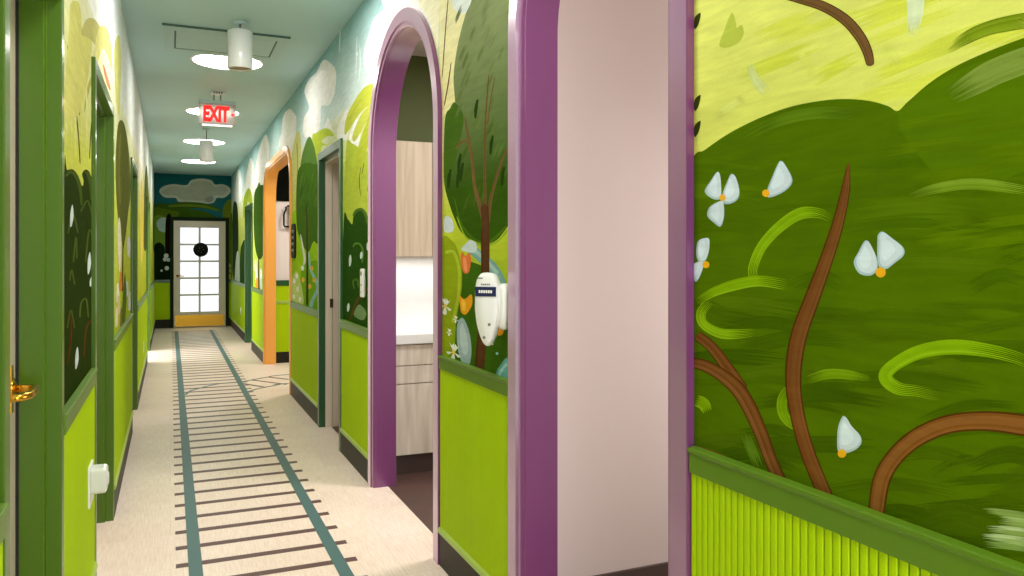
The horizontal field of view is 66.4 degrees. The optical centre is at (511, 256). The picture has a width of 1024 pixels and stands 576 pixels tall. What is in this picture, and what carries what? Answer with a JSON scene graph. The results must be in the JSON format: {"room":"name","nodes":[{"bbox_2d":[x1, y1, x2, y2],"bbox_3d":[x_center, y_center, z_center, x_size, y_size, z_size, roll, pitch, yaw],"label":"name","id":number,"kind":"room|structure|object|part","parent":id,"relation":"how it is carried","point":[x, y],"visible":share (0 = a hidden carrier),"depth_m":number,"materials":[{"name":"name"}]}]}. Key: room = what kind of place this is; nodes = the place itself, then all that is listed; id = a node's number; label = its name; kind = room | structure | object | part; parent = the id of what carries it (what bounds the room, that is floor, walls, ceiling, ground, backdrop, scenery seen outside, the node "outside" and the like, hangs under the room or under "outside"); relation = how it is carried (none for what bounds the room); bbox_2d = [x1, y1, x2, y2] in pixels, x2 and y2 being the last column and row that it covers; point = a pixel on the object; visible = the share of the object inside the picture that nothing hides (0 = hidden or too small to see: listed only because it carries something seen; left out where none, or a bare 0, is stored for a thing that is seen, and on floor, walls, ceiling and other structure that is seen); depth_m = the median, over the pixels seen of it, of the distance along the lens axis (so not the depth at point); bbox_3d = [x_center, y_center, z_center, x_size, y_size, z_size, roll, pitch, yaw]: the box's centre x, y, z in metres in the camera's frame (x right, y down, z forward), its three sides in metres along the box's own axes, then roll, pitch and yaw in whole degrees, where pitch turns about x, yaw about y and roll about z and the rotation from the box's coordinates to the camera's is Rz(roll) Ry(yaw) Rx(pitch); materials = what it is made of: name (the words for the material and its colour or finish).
{"room":"children's clinic corridor","nodes":[
{"label":"children's clinic corridor","id":0,"kind":"room"},
{"bbox_2d":[64,0,153,404],"bbox_3d":[-3.410,-0.117,6.968,0.122,2.925,16.900,0,0,-24],"label":"wall","id":1,"kind":"structure","parent":0,"point":[94,28],"depth_m":2.92,"materials":[{"name":"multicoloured paint"}]},
{"bbox_2d":[0,542,2,575],"bbox_3d":[-0.433,0.832,0.308,0.013,0.697,2.310,0,0,-24],"label":"wainscot","id":2,"kind":"structure","parent":1,"relation":"attached to","point":[1,545],"depth_m":1.35,"materials":[{"name":"paint"}]},
{"bbox_2d":[0,503,8,544],"bbox_3d":[-0.428,0.457,0.309,0.022,0.060,2.310,0,0,-24],"label":"chair rail","id":3,"kind":"object","parent":1,"relation":"attached to","point":[4,507],"visible":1,"depth_m":1.34,"materials":[{"name":"green paint"}]},
{"bbox_2d":[10,0,40,575],"bbox_3d":[-1.136,0.339,1.711,0.111,2.012,0.719,0,0,-24],"label":"door","id":4,"kind":"structure","parent":1,"relation":"in","point":[31,390],"depth_m":2.02,"materials":[{"name":"green wood"}]},
{"bbox_3d":[-1.202,0.335,1.927,0.059,0.025,0.150,0,0,-24],"label":"lever","id":5,"kind":"part","parent":4,"relation":"part of","materials":[{"name":"gold metal"}]},
{"bbox_2d":[0,0,63,575],"bbox_3d":[-1.107,0.304,1.730,0.115,2.082,0.836,0,0,-24],"label":"door frame","id":6,"kind":"structure","parent":1,"relation":"attached to","point":[41,22],"depth_m":2.05,"materials":[{"name":"green paint"}]},
{"bbox_2d":[64,386,94,575],"bbox_3d":[-1.424,0.832,2.579,0.013,0.697,0.974,0,0,-24],"label":"wainscot","id":7,"kind":"structure","parent":1,"relation":"attached to","point":[79,440],"depth_m":2.55,"materials":[{"name":"paint"}]},
{"bbox_2d":[88,459,108,508],"bbox_3d":[-1.504,0.823,2.851,0.066,0.145,0.140,0,0,-24],"label":"holder","id":8,"kind":"object","parent":7,"relation":"attached to","point":[98,474],"visible":0.98,"depth_m":2.80,"materials":[{"name":"white plastic"}]},
{"bbox_3d":[-1.530,0.823,2.840,0.010,0.145,0.140,0,0,-24],"label":"plate","id":9,"kind":"part","parent":8,"relation":"part of","materials":[{"name":"white plastic"}]},
{"bbox_2d":[64,368,97,434],"bbox_3d":[-1.420,0.457,2.581,0.022,0.060,0.974,0,0,-24],"label":"chair rail","id":10,"kind":"object","parent":1,"relation":"attached to","point":[78,398],"visible":0.84,"depth_m":2.46,"materials":[{"name":"green paint"}]},
{"bbox_2d":[91,561,97,575],"bbox_3d":[-1.419,1.189,2.581,0.023,0.028,0.974,0,0,-24],"label":"cap","id":11,"kind":"object","parent":1,"relation":"attached to","point":[95,566],"visible":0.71,"depth_m":2.96,"materials":[{"name":"green"}]},
{"bbox_2d":[91,56,113,575],"bbox_3d":[-1.881,0.285,3.516,0.105,2.120,1.110,0,0,-24],"label":"door frame","id":12,"kind":"structure","parent":1,"relation":"attached to","point":[102,107],"depth_m":3.96,"materials":[{"name":"green paint"}]},
{"bbox_2d":[114,323,131,481],"bbox_3d":[-2.486,0.832,5.014,0.013,0.697,2.120,0,0,-24],"label":"wainscot","id":13,"kind":"structure","parent":1,"relation":"attached to","point":[122,354],"depth_m":4.77,"materials":[{"name":"paint"}]},
{"bbox_2d":[114,418,132,516],"bbox_3d":[-2.485,1.274,5.015,0.016,0.142,2.120,0,0,-24],"label":"baseboard","id":14,"kind":"structure","parent":1,"relation":"attached to","point":[119,483],"depth_m":4.72,"materials":[{"name":"rubber"}]},
{"bbox_2d":[114,313,132,350],"bbox_3d":[-2.482,0.457,5.016,0.022,0.060,2.120,0,0,-24],"label":"chair rail","id":15,"kind":"object","parent":1,"relation":"attached to","point":[118,336],"visible":0.83,"depth_m":4.70,"materials":[{"name":"green paint"}]},
{"bbox_2d":[114,411,133,489],"bbox_3d":[-2.482,1.189,5.016,0.023,0.028,2.120,0,0,-24],"label":"cap","id":16,"kind":"object","parent":1,"relation":"attached to","point":[132,413],"visible":0.6,"depth_m":4.70,"materials":[{"name":"green wood"}]},
{"bbox_2d":[130,157,137,410],"bbox_3d":[-3.161,0.290,6.449,0.105,2.110,1.050,0,0,-24],"label":"door frame","id":17,"kind":"structure","parent":1,"relation":"attached to","point":[133,170],"depth_m":6.89,"materials":[{"name":"green paint"}]},
{"bbox_2d":[138,297,146,384],"bbox_3d":[-3.990,0.832,8.460,0.013,0.697,3.300,0,0,-24],"label":"wainscot","id":18,"kind":"structure","parent":1,"relation":"attached to","point":[142,313],"depth_m":8.22,"materials":[{"name":"paint"}]},
{"bbox_2d":[138,354,147,404],"bbox_3d":[-3.989,1.274,8.461,0.016,0.142,3.300,0,0,-24],"label":"baseboard","id":19,"kind":"structure","parent":1,"relation":"attached to","point":[145,367],"depth_m":8.11,"materials":[{"name":"rubber"}]},
{"bbox_2d":[138,291,147,310],"bbox_3d":[-3.986,0.457,8.462,0.022,0.060,3.300,0,0,-24],"label":"chair rail","id":20,"kind":"object","parent":1,"relation":"attached to","point":[145,295],"visible":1,"depth_m":8.05,"materials":[{"name":"green paint"}]},
{"bbox_2d":[138,349,147,391],"bbox_3d":[-3.986,1.189,8.462,0.023,0.028,3.300,0,0,-24],"label":"cap","id":21,"kind":"object","parent":1,"relation":"attached to","point":[147,349],"visible":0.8,"depth_m":8.04,"materials":[{"name":"green"}]},
{"bbox_2d":[146,197,149,350],"bbox_3d":[-4.971,0.290,10.596,0.105,2.110,1.400,0,0,-24],"label":"door frame","id":22,"kind":"structure","parent":1,"relation":"attached to","point":[147,200],"depth_m":11.20,"materials":[{"name":"green paint"}]},
{"bbox_2d":[150,284,154,336],"bbox_3d":[-5.966,0.832,12.988,0.013,0.697,3.780,0,0,-24],"label":"wainscot","id":23,"kind":"structure","parent":1,"relation":"attached to","point":[152,292],"depth_m":12.83,"materials":[{"name":"paint"}]},
{"bbox_2d":[150,324,154,348],"bbox_3d":[-5.965,1.274,12.988,0.016,0.142,3.780,0,0,-24],"label":"baseboard","id":24,"kind":"structure","parent":1,"relation":"attached to","point":[154,324],"depth_m":12.67,"materials":[{"name":"rubber"}]},
{"bbox_2d":[154,173,230,327],"bbox_3d":[-4.869,-0.117,15.632,4.420,2.925,0.151,0,0,-24],"label":"wall","id":25,"kind":"structure","parent":0,"point":[175,195],"depth_m":14.93,"materials":[{"name":"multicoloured paint"}]},
{"bbox_2d":[155,283,169,319],"bbox_3d":[-6.608,0.832,14.785,0.275,0.697,0.012,0,0,-24],"label":"wainscot","id":26,"kind":"structure","parent":25,"relation":"attached to","point":[162,290],"depth_m":14.78,"materials":[{"name":"paint"}]},
{"bbox_2d":[155,319,169,327],"bbox_3d":[-6.607,1.262,14.783,0.275,0.165,0.016,0,0,-24],"label":"baseboard","id":27,"kind":"structure","parent":25,"relation":"attached to","point":[165,323],"depth_m":14.78,"materials":[{"name":"rubber"}]},
{"bbox_2d":[155,280,169,282],"bbox_3d":[-6.606,0.459,14.781,0.275,0.057,0.022,0,0,-24],"label":"chair rail","id":28,"kind":"object","parent":25,"relation":"attached to","point":[156,281],"visible":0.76,"depth_m":14.77,"materials":[{"name":"green paint"}]},
{"bbox_2d":[170,217,228,327],"bbox_3d":[-5.992,0.292,15.033,1.051,2.105,0.049,0,0,-24],"label":"door frame","id":29,"kind":"structure","parent":25,"relation":"attached to","point":[171,218],"depth_m":14.99,"materials":[{"name":"black wood"}]},
{"bbox_2d":[174,221,225,326],"bbox_3d":[-5.981,0.323,15.005,0.924,2.025,0.099,0,0,-24],"label":"door","id":30,"kind":"structure","parent":25,"relation":"in","point":[199,282],"depth_m":15.00,"materials":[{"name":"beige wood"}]},
{"bbox_3d":[-6.158,-0.406,14.955,0.326,0.308,0.008,0,0,-24],"label":"glass pane","id":31,"kind":"part","parent":30,"relation":"part of","materials":[{"name":"white glass"}]},
{"bbox_3d":[-6.158,-0.079,14.955,0.326,0.295,0.008,0,0,-24],"label":"glass pane","id":32,"kind":"part","parent":30,"relation":"part of","materials":[{"name":"white glass"}]},
{"bbox_3d":[-6.158,0.242,14.955,0.326,0.295,0.008,0,0,-24],"label":"glass pane","id":33,"kind":"part","parent":30,"relation":"part of","materials":[{"name":"white glass"}]},
{"bbox_3d":[-6.158,0.564,14.955,0.326,0.295,0.008,0,0,-24],"label":"glass pane","id":34,"kind":"part","parent":30,"relation":"part of","materials":[{"name":"white glass"}]},
{"bbox_3d":[-6.158,0.891,14.955,0.326,0.308,0.008,0,0,-24],"label":"glass pane","id":35,"kind":"part","parent":30,"relation":"part of","materials":[{"name":"white glass"}]},
{"bbox_3d":[-5.982,1.216,15.009,0.884,0.213,0.002,0,0,-24],"label":"kick plate","id":36,"kind":"part","parent":30,"relation":"part of","materials":[{"name":"gold metal"}]},
{"bbox_2d":[193,243,207,256],"bbox_3d":[-5.964,-0.140,15.003,0.272,0.272,0.024,0,0,-24],"label":"disc","id":37,"kind":"object","parent":30,"relation":"attached to","point":[200,249],"visible":1,"depth_m":14.99,"materials":[{"name":"black plastic"}]},
{"bbox_3d":[-5.833,-0.406,15.097,0.326,0.308,0.008,0,0,-24],"label":"glass pane","id":38,"kind":"part","parent":30,"relation":"part of","materials":[{"name":"white glass"}]},
{"bbox_3d":[-5.833,-0.079,15.097,0.326,0.295,0.008,0,0,-24],"label":"glass pane","id":39,"kind":"part","parent":30,"relation":"part of","materials":[{"name":"white glass"}]},
{"bbox_3d":[-5.833,0.242,15.097,0.326,0.295,0.008,0,0,-24],"label":"glass pane","id":40,"kind":"part","parent":30,"relation":"part of","materials":[{"name":"white glass"}]},
{"bbox_3d":[-5.833,0.564,15.097,0.326,0.295,0.008,0,0,-24],"label":"glass pane","id":41,"kind":"part","parent":30,"relation":"part of","materials":[{"name":"white glass"}]},
{"bbox_3d":[-5.833,0.891,15.097,0.326,0.308,0.008,0,0,-24],"label":"glass pane","id":42,"kind":"part","parent":30,"relation":"part of","materials":[{"name":"white glass"}]},
{"bbox_2d":[229,282,230,317],"bbox_3d":[-5.497,0.832,15.270,0.046,0.697,0.012,0,0,-24],"label":"wainscot","id":43,"kind":"structure","parent":25,"relation":"attached to","point":[229,282],"depth_m":15.27,"materials":[{"name":"paint"}]},
{"bbox_2d":[121,0,363,175],"bbox_3d":[-2.734,-1.630,7.317,1.642,0.100,17.000,0,0,-24],"label":"ceiling","id":44,"kind":"structure","parent":0,"point":[169,83],"depth_m":6.71,"materials":[{"name":"paint"}]},
{"bbox_2d":[180,159,216,163],"bbox_3d":[-5.170,-1.574,12.910,0.570,0.012,0.570,0,0,-24],"label":"recessed light","id":45,"kind":"object","parent":44,"relation":"in","point":[196,161],"visible":0.85,"depth_m":12.89,"materials":[{"name":"white"}]},
{"bbox_2d":[182,138,225,144],"bbox_3d":[-4.210,-1.574,10.710,0.570,0.012,0.570,0,0,-24],"label":"recessed light","id":46,"kind":"object","parent":44,"relation":"in","point":[191,140],"visible":0.77,"depth_m":10.65,"materials":[{"name":"white"}]},
{"bbox_2d":[199,128,212,161],"bbox_3d":[-3.766,-1.377,9.649,0.162,0.405,0.162,0,0,-24],"label":"cylinder","id":47,"kind":"object","parent":44,"relation":"hanging from","point":[205,146],"visible":1,"depth_m":9.58,"materials":[{"name":"white metal"}]},
{"bbox_3d":[-3.766,-1.302,9.649,0.162,0.255,0.162,0,0,-24],"label":"lamp shade","id":48,"kind":"part","parent":47,"relation":"part of","materials":[{"name":"white ceramic"}]},
{"bbox_2d":[185,107,240,115],"bbox_3d":[-3.250,-1.574,8.510,0.570,0.012,0.570,0,0,-24],"label":"recessed light","id":49,"kind":"object","parent":44,"relation":"in","point":[192,110],"visible":0.35,"depth_m":8.46,"materials":[{"name":"white"}]},
{"bbox_2d":[199,91,235,126],"bbox_3d":[-2.822,-1.417,7.496,0.330,0.327,0.092,0,0,-24],"label":"exit sign","id":50,"kind":"object","parent":44,"relation":"hanging from","point":[211,112],"visible":1,"depth_m":7.49,"materials":[{"name":"white plastic"}]},
{"bbox_3d":[-2.822,-1.367,7.497,0.330,0.203,0.010,0,0,-24],"label":"acrylic panel","id":51,"kind":"part","parent":50,"relation":"part of","materials":[{"name":"beige plastic"}]},
{"bbox_2d":[162,23,290,60],"bbox_3d":[-2.118,-1.573,5.777,0.842,0.014,0.716,0,0,-24],"label":"access hatch","id":52,"kind":"object","parent":44,"relation":"attached to","point":[177,38],"visible":0.92,"depth_m":5.72,"materials":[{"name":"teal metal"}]},
{"bbox_3d":[-2.119,-1.574,5.782,0.666,0.012,0.478,0,0,-24],"label":"hatch door","id":53,"kind":"part","parent":52,"relation":"part of","materials":[{"name":"paint"}]},
{"bbox_2d":[190,54,264,69],"bbox_3d":[-2.294,-1.574,6.320,0.570,0.012,0.570,0,0,-24],"label":"recessed light","id":54,"kind":"object","parent":44,"relation":"in","point":[211,61],"visible":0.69,"depth_m":6.29,"materials":[{"name":"white ceramic"}]},
{"bbox_2d":[227,20,252,71],"bbox_3d":[-1.830,-1.421,5.268,0.162,0.317,0.162,0,0,-24],"label":"cylinder","id":55,"kind":"object","parent":44,"relation":"hanging from","point":[239,40],"visible":1,"depth_m":5.20,"materials":[{"name":"white metal"}]},
{"bbox_2d":[97,326,448,575],"bbox_3d":[-1.725,1.395,7.703,3.800,0.100,16.900,0,0,-24],"label":"floor","id":56,"kind":"structure","parent":0,"point":[386,538],"depth_m":4.49,"materials":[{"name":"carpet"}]},
{"bbox_2d":[184,374,288,394],"bbox_3d":[-2.297,1.344,8.659,2.702,0.002,0.856,0,0,-41],"label":"track","id":57,"kind":"object","parent":56,"relation":"on","point":[285,374],"visible":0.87,"depth_m":8.31,"materials":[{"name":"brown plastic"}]},
{"bbox_3d":[-1.971,1.344,8.552,1.999,0.002,0.265,0,0,-41],"label":"rail","id":58,"kind":"part","parent":57,"relation":"part of","materials":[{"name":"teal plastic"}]},
{"bbox_2d":[172,330,366,575],"bbox_3d":[-2.910,1.344,7.649,0.740,0.002,14.550,0,0,-24],"label":"floor track","id":59,"kind":"object","parent":56,"relation":"on","point":[193,546],"visible":1,"depth_m":4.58,"materials":[{"name":"carpet"}]},
{"bbox_3d":[-3.178,1.344,7.533,0.056,0.002,14.550,0,0,-24],"label":"rail","id":60,"kind":"part","parent":59,"relation":"part of","materials":[{"name":"teal plastic"}]},
{"bbox_2d":[396,343,432,474],"bbox_3d":[-0.538,0.940,5.183,0.720,0.810,0.590,0,0,-24],"label":"base cabinet","id":61,"kind":"object","parent":56,"relation":"on","point":[414,362],"visible":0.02,"depth_m":4.84,"materials":[{"name":"brown wood"}]},
{"bbox_2d":[396,325,432,344],"bbox_3d":[-0.215,0.505,5.315,1.422,0.060,0.614,0,0,-24],"label":"countertop","id":62,"kind":"structure","parent":61,"relation":"on","point":[412,334],"depth_m":4.85,"materials":[{"name":"white stone"}]},
{"bbox_3d":[-0.424,0.725,4.921,0.710,0.106,0.019,0,0,-24],"label":"drawer","id":63,"kind":"part","parent":61,"relation":"part of","materials":[{"name":"brown wood"}]},
{"bbox_3d":[-0.424,0.604,4.921,0.710,0.125,0.019,0,0,-24],"label":"drawer","id":64,"kind":"part","parent":61,"relation":"part of","materials":[{"name":"brown wood"}]},
{"bbox_3d":[-0.424,1.000,4.921,0.710,0.433,0.019,0,0,-24],"label":"cabinet door","id":65,"kind":"part","parent":61,"relation":"part of","materials":[{"name":"brown wood"}]},
{"bbox_2d":[276,201,288,279],"bbox_3d":[-1.979,-0.105,10.429,2.285,2.900,0.100,0,0,-24],"label":"wall partition","id":66,"kind":"structure","parent":0,"point":[282,233],"depth_m":9.96,"materials":[{"name":"beige paint"}]},
{"bbox_2d":[276,286,288,351],"bbox_3d":[-2.002,0.775,10.357,2.185,0.860,0.014,0,0,-24],"label":"wainscot","id":67,"kind":"structure","parent":66,"relation":"attached to","point":[282,292],"depth_m":9.95,"materials":[{"name":"paint"}]},
{"bbox_2d":[276,301,288,303],"bbox_3d":[-2.000,0.573,10.352,2.185,0.035,0.024,0,0,-24],"label":"chair rail","id":68,"kind":"object","parent":67,"relation":"attached to","point":[277,302],"visible":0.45,"depth_m":9.94,"materials":[{"name":"green"}]},
{"bbox_2d":[276,164,288,200],"bbox_3d":[-2.002,-1.133,10.356,2.185,0.845,0.015,0,0,-24],"label":"wall band","id":69,"kind":"object","parent":66,"relation":"attached to","point":[282,188],"visible":0.14,"depth_m":9.96,"materials":[{"name":"black paint"}]},
{"bbox_2d":[276,352,288,362],"bbox_3d":[-2.002,1.275,10.356,2.185,0.140,0.016,0,0,-24],"label":"baseboard","id":70,"kind":"structure","parent":66,"relation":"attached to","point":[281,357],"depth_m":9.95,"materials":[{"name":"rubber"}]},
{"bbox_2d":[276,280,288,285],"bbox_3d":[-2.000,0.330,10.352,2.185,0.070,0.025,0,0,-24],"label":"chair rail","id":71,"kind":"object","parent":66,"relation":"attached to","point":[278,282],"visible":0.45,"depth_m":9.94,"materials":[{"name":"green paint"}]},
{"bbox_2d":[283,205,288,227],"bbox_3d":[-2.860,-0.515,9.957,0.109,0.320,0.042,0,0,-34],"label":"wall hook","id":72,"kind":"object","parent":66,"relation":"attached to","point":[287,205],"visible":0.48,"depth_m":9.92,"materials":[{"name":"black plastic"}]},
{"bbox_2d":[397,55,432,325],"bbox_3d":[-0.196,-0.030,5.719,1.785,2.750,0.080,0,0,-24],"label":"wall partition","id":73,"kind":"structure","parent":0,"point":[415,116],"depth_m":5.47,"materials":[{"name":"green paint"}]},
{"bbox_2d":[396,257,432,325],"bbox_3d":[-0.177,0.237,5.675,1.785,0.475,0.015,0,0,-24],"label":"backsplash","id":74,"kind":"structure","parent":73,"relation":"attached to","point":[414,275],"depth_m":5.45,"materials":[{"name":"white tile"}]},
{"bbox_2d":[396,140,432,256],"bbox_3d":[-0.594,-0.378,5.311,0.720,0.755,0.348,0,0,-24],"label":"upper cabinet","id":75,"kind":"object","parent":73,"relation":"attached to","point":[414,160],"visible":0.45,"depth_m":5.10,"materials":[{"name":"brown wood"}]},
{"bbox_3d":[-0.362,-0.378,5.232,0.353,0.749,0.018,0,0,-24],"label":"door","id":76,"kind":"part","parent":75,"relation":"part of","materials":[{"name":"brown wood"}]},
{"bbox_2d":[412,39,426,56],"bbox_3d":[0.341,-1.435,4.557,1.930,0.060,2.620,0,0,-24],"label":"ceiling","id":77,"kind":"structure","parent":0,"point":[419,50],"depth_m":5.33,"materials":[{"name":"white paint"}]},
{"bbox_2d":[558,0,667,575],"bbox_3d":[0.842,-0.030,3.340,1.785,2.750,0.112,0,0,-24],"label":"wall","id":78,"kind":"structure","parent":0,"point":[613,54],"depth_m":3.10,"materials":[{"name":"white paint"}]},
{"bbox_2d":[231,0,1023,562],"bbox_3d":[-2.044,-0.117,7.564,0.126,2.925,16.900,0,0,-24],"label":"wall","id":79,"kind":"structure","parent":0,"point":[859,164],"depth_m":1.43,"materials":[{"name":"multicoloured paint"}]},
{"bbox_2d":[230,279,244,287],"bbox_3d":[-4.843,0.457,13.800,0.022,0.060,3.190,0,0,-24],"label":"chair rail","id":80,"kind":"object","parent":79,"relation":"attached to","point":[231,280],"visible":1,"depth_m":13.65,"materials":[{"name":"green paint"}]},
{"bbox_2d":[231,282,244,330],"bbox_3d":[-4.839,0.832,13.802,0.013,0.697,3.190,0,0,-24],"label":"wainscot","id":81,"kind":"structure","parent":79,"relation":"attached to","point":[237,292],"depth_m":13.52,"materials":[{"name":"paint"}]},
{"bbox_2d":[231,320,244,341],"bbox_3d":[-4.840,1.274,13.801,0.016,0.142,3.190,0,0,-24],"label":"baseboard","id":82,"kind":"structure","parent":79,"relation":"attached to","point":[234,326],"depth_m":13.48,"materials":[{"name":"rubber"}]},
{"bbox_2d":[245,203,252,349],"bbox_3d":[-3.929,0.280,11.836,0.118,2.130,1.140,0,0,-24],"label":"door frame","id":83,"kind":"structure","parent":79,"relation":"attached to","point":[249,208],"depth_m":12.29,"materials":[{"name":"green paint"}]},
{"bbox_2d":[251,287,262,294],"bbox_3d":[-3.441,0.457,10.588,0.022,0.060,1.540,0,0,-24],"label":"chair rail","id":84,"kind":"object","parent":79,"relation":"attached to","point":[259,291],"visible":1,"depth_m":10.52,"materials":[{"name":"green paint"}]},
{"bbox_2d":[251,339,262,351],"bbox_3d":[-3.441,1.189,10.587,0.023,0.028,1.540,0,0,-24],"label":"cap","id":85,"kind":"object","parent":79,"relation":"attached to","point":[252,340],"visible":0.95,"depth_m":10.54,"materials":[{"name":"green"}]},
{"bbox_2d":[252,291,262,348],"bbox_3d":[-3.437,0.832,10.589,0.013,0.697,1.540,0,0,-24],"label":"wainscot","id":86,"kind":"structure","parent":79,"relation":"attached to","point":[257,299],"depth_m":10.58,"materials":[{"name":"paint"}]},
{"bbox_2d":[252,342,262,362],"bbox_3d":[-3.438,1.274,10.589,0.016,0.142,1.540,0,0,-24],"label":"baseboard","id":87,"kind":"structure","parent":79,"relation":"attached to","point":[255,349],"depth_m":10.54,"materials":[{"name":"rubber"}]},
{"bbox_2d":[263,146,291,394],"bbox_3d":[-2.584,0.104,8.787,0.150,2.482,2.439,0,0,-24],"label":"arch","id":88,"kind":"object","parent":79,"relation":"attached to","point":[282,158],"visible":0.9,"depth_m":9.81,"materials":[{"name":"orange paint"}]},
{"bbox_2d":[291,224,295,257],"bbox_3d":[-2.098,-0.153,7.510,0.020,0.330,0.240,0,0,-24],"label":"plaque","id":89,"kind":"object","parent":79,"relation":"attached to","point":[293,226],"visible":1,"depth_m":7.46,"materials":[{"name":"black plastic"}]},
{"bbox_2d":[290,301,317,317],"bbox_3d":[-1.848,0.457,6.937,0.022,0.060,1.535,0,0,-24],"label":"chair rail","id":90,"kind":"object","parent":79,"relation":"attached to","point":[311,311],"visible":1,"depth_m":6.84,"materials":[{"name":"green paint"}]},
{"bbox_2d":[290,378,317,407],"bbox_3d":[-1.849,1.189,6.937,0.023,0.028,1.535,0,0,-24],"label":"cap","id":91,"kind":"object","parent":79,"relation":"attached to","point":[291,379],"visible":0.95,"depth_m":6.86,"materials":[{"name":"green wood"}]},
{"bbox_2d":[291,307,317,403],"bbox_3d":[-1.844,0.832,6.939,0.013,0.697,1.535,0,0,-24],"label":"wainscot","id":92,"kind":"structure","parent":79,"relation":"attached to","point":[304,326],"depth_m":6.82,"materials":[{"name":"paint"}]},
{"bbox_2d":[291,382,317,424],"bbox_3d":[-1.845,1.274,6.939,0.016,0.142,1.535,0,0,-24],"label":"baseboard","id":93,"kind":"structure","parent":79,"relation":"attached to","point":[302,400],"depth_m":6.80,"materials":[{"name":"rubber"}]},
{"bbox_2d":[318,138,342,451],"bbox_3d":[-1.295,0.263,5.843,0.153,2.165,0.913,0,0,-24],"label":"door frame","id":94,"kind":"structure","parent":79,"relation":"attached to","point":[332,165],"depth_m":6.18,"materials":[{"name":"green paint"}]},
{"bbox_2d":[340,319,367,338],"bbox_3d":[-1.011,0.457,5.019,0.022,0.060,0.826,0,0,-24],"label":"chair rail","id":95,"kind":"object","parent":79,"relation":"attached to","point":[360,330],"visible":0.85,"depth_m":4.98,"materials":[{"name":"green paint"}]},
{"bbox_2d":[340,428,367,459],"bbox_3d":[-1.011,1.189,5.019,0.023,0.028,0.826,0,0,-24],"label":"cap","id":96,"kind":"object","parent":79,"relation":"attached to","point":[342,431],"visible":0.75,"depth_m":4.95,"materials":[{"name":"green wood"}]},
{"bbox_2d":[341,328,367,453],"bbox_3d":[-1.007,0.832,5.021,0.013,0.697,0.826,0,0,-24],"label":"wainscot","id":97,"kind":"structure","parent":79,"relation":"attached to","point":[354,347],"depth_m":5.01,"materials":[{"name":"paint"}]},
{"bbox_2d":[341,433,367,482],"bbox_3d":[-1.008,1.274,5.020,0.016,0.142,0.826,0,0,-24],"label":"baseboard","id":98,"kind":"structure","parent":79,"relation":"attached to","point":[358,461],"depth_m":4.99,"materials":[{"name":"rubber"}]},
{"bbox_2d":[360,269,364,297],"bbox_3d":[-0.915,0.159,4.797,0.022,0.176,0.072,0,0,-24],"label":"wall control","id":99,"kind":"object","parent":79,"relation":"attached to","point":[362,271],"visible":1,"depth_m":4.76,"materials":[{"name":"white plastic"}]},
{"bbox_2d":[368,7,441,564],"bbox_3d":[-0.520,0.044,4.057,0.150,2.602,1.323,0,0,-24],"label":"arch","id":100,"kind":"object","parent":79,"relation":"attached to","point":[409,25],"visible":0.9,"depth_m":4.56,"materials":[{"name":"purple paint"}]},
{"bbox_2d":[439,534,479,575],"bbox_3d":[-0.158,1.274,3.072,0.016,0.142,0.767,0,0,-24],"label":"baseboard","id":101,"kind":"structure","parent":79,"relation":"attached to","point":[451,561],"depth_m":3.26,"materials":[{"name":"wood"}]},
{"bbox_2d":[438,526,488,575],"bbox_3d":[-0.161,1.189,3.070,0.023,0.028,0.767,0,0,-24],"label":"cap","id":102,"kind":"object","parent":79,"relation":"attached to","point":[464,555],"visible":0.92,"depth_m":3.13,"materials":[{"name":"green"}]},
{"bbox_2d":[438,355,507,396],"bbox_3d":[-0.161,0.457,3.071,0.022,0.060,0.767,0,0,-24],"label":"chair rail","id":103,"kind":"object","parent":79,"relation":"attached to","point":[489,380],"visible":0.87,"depth_m":3.01,"materials":[{"name":"green paint"}]},
{"bbox_2d":[440,369,507,575],"bbox_3d":[-0.156,0.832,3.072,0.013,0.697,0.767,0,0,-24],"label":"wainscot","id":104,"kind":"structure","parent":79,"relation":"attached to","point":[473,417],"depth_m":3.03,"materials":[{"name":"paint"}]},
{"bbox_2d":[475,272,507,345],"bbox_3d":[-0.066,0.184,2.767,0.132,0.260,0.068,0,0,9],"label":"dispenser","id":105,"kind":"object","parent":79,"relation":"attached to","point":[491,295],"visible":0.98,"depth_m":2.75,"materials":[{"name":"white plastic"}]},
{"bbox_2d":[508,0,693,575],"bbox_3d":[0.259,0.046,2.272,0.150,2.597,1.026,0,0,-24],"label":"door frame","id":106,"kind":"structure","parent":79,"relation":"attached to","point":[532,24],"depth_m":2.65,"materials":[{"name":"purple paint"}]},
{"bbox_2d":[691,473,937,575],"bbox_3d":[0.842,0.832,0.784,0.013,0.697,2.163,0,0,-24],"label":"wainscot","id":107,"kind":"structure","parent":79,"relation":"attached to","point":[733,533],"depth_m":1.56,"materials":[{"name":"paint"}]},
{"bbox_2d":[688,446,1023,575],"bbox_3d":[0.838,0.457,0.782,0.022,0.060,2.163,0,0,-24],"label":"chair rail","id":108,"kind":"object","parent":79,"relation":"attached to","point":[936,553],"visible":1,"depth_m":1.34,"materials":[{"name":"green paint"}]}
]}

